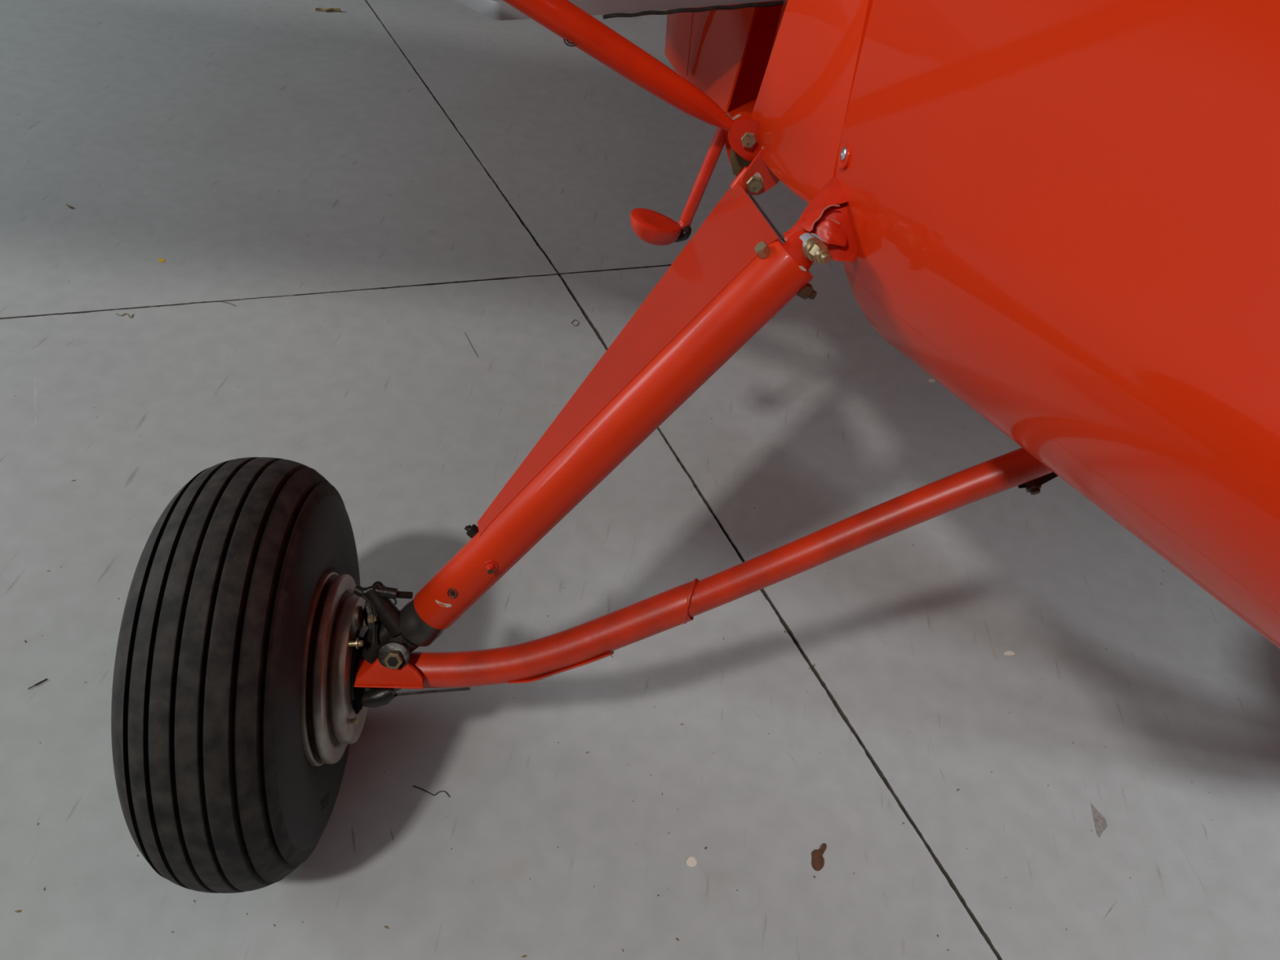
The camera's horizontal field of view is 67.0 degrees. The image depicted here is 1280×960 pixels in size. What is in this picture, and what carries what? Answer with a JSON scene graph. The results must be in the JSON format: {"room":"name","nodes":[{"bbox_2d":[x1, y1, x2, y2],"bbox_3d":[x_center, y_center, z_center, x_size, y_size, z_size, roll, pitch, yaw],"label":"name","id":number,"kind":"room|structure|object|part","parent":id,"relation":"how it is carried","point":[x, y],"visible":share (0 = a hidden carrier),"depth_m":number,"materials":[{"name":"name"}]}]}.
{"room":"aircraft hangar","nodes":[
{"label":"aircraft hangar","id":0,"kind":"room"},
{"bbox_2d":[0,0,1279,959],"bbox_3d":[-0.274,-0.472,2.324,14.551,0.031,13.903,11,42,0],"label":"floor","id":1,"kind":"structure","parent":0,"point":[921,639],"depth_m":1.70,"materials":[{"name":"grey paint"}]},
{"bbox_2d":[27,678,47,688],"bbox_3d":[-0.844,0.286,1.354,0.002,0.002,0.026,37,48,26],"label":"twig","id":2,"kind":"object","parent":1,"relation":"on","point":[41,682],"visible":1,"depth_m":1.35,"materials":[{"name":"black"}]},
{"bbox_2d":[314,7,340,12],"bbox_3d":[-1.102,-1.661,3.413,0.089,0.012,0.020,-7,45,-19],"label":"twig","id":3,"kind":"object","parent":1,"relation":"on","point":[318,8],"visible":1,"depth_m":3.41,"materials":[{"name":"wood"}]},
{"bbox_2d":[413,785,449,796],"bbox_3d":[-0.285,0.426,1.320,0.053,0.001,0.010,11,42,0],"label":"thread","id":4,"kind":"object","parent":1,"relation":"on","point":[413,785],"visible":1,"depth_m":1.32,"materials":[{"name":"black"}]},
{"bbox_2d":[8,13,1272,957],"bbox_3d":[0.972,-0.849,2.976,5.263,0.002,3.550,-15,48,-26],"label":"floor grit","id":5,"kind":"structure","parent":1,"relation":"on","point":[25,641],"depth_m":1.35,"materials":[{"name":"soil"}]},
{"bbox_2d":[111,0,1279,893],"bbox_3d":[0.617,-1.348,2.018,9.900,1.910,4.343,4,42,-7],"label":"aircraft","id":6,"kind":"object","parent":1,"relation":"on","point":[1065,214],"visible":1,"depth_m":0.90,"materials":[{"name":"red paint"}]},
{"bbox_3d":[-0.304,0.214,1.129,0.055,0.073,0.094,4,42,-7],"label":"torque plate","id":7,"kind":"part","parent":6,"relation":"part of","materials":[{"name":"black metal"}]},
{"bbox_3d":[-0.288,0.149,1.095,0.059,0.055,0.026,26,44,16],"label":"brake arm","id":8,"kind":"part","parent":6,"relation":"part of","materials":[{"name":"black metal"}]},
{"bbox_2d":[377,640,409,668],"bbox_3d":[-0.276,0.196,1.084,0.036,0.022,0.023,4,42,-7],"label":"washer","id":9,"kind":"object","parent":6,"relation":"in","point":[391,654],"depth_m":1.08,"materials":[{"name":"silver metal"}]},
{"bbox_3d":[-0.045,-0.031,1.009,0.383,0.471,0.054,-7,45,-19],"label":"gear leg","id":10,"kind":"part","parent":6,"relation":"part of","materials":[{"name":"red paint"}]},
{"bbox_3d":[-0.032,-0.716,1.274,0.418,0.137,0.521,4,42,-7],"label":"fold down door","id":11,"kind":"part","parent":6,"relation":"part of","materials":[{"name":"red metal"}]},
{"bbox_3d":[0.124,-0.361,1.164,0.028,0.033,0.018,4,42,-7],"label":"leg","id":12,"kind":"part","parent":6,"relation":"part of","materials":[{"name":"red paint"}]},
{"bbox_3d":[0.156,-0.231,0.928,0.036,0.033,0.035,4,42,-7],"label":"lug plate","id":13,"kind":"part","parent":6,"relation":"part of","materials":[{"name":"red paint"}]},
{"bbox_3d":[0.190,-0.239,0.927,0.049,0.044,0.042,4,42,-7],"label":"bracket plate","id":14,"kind":"part","parent":6,"relation":"part of","materials":[{"name":"red paint"}]},
{"bbox_2d":[811,843,826,871],"bbox_3d":[0.246,0.518,1.332,0.019,0.002,0.044,17,42,6],"label":"flake","id":15,"kind":"object","parent":1,"relation":"on","point":[817,859],"visible":1,"depth_m":1.33,"materials":[{"name":"brown"}]}
]}

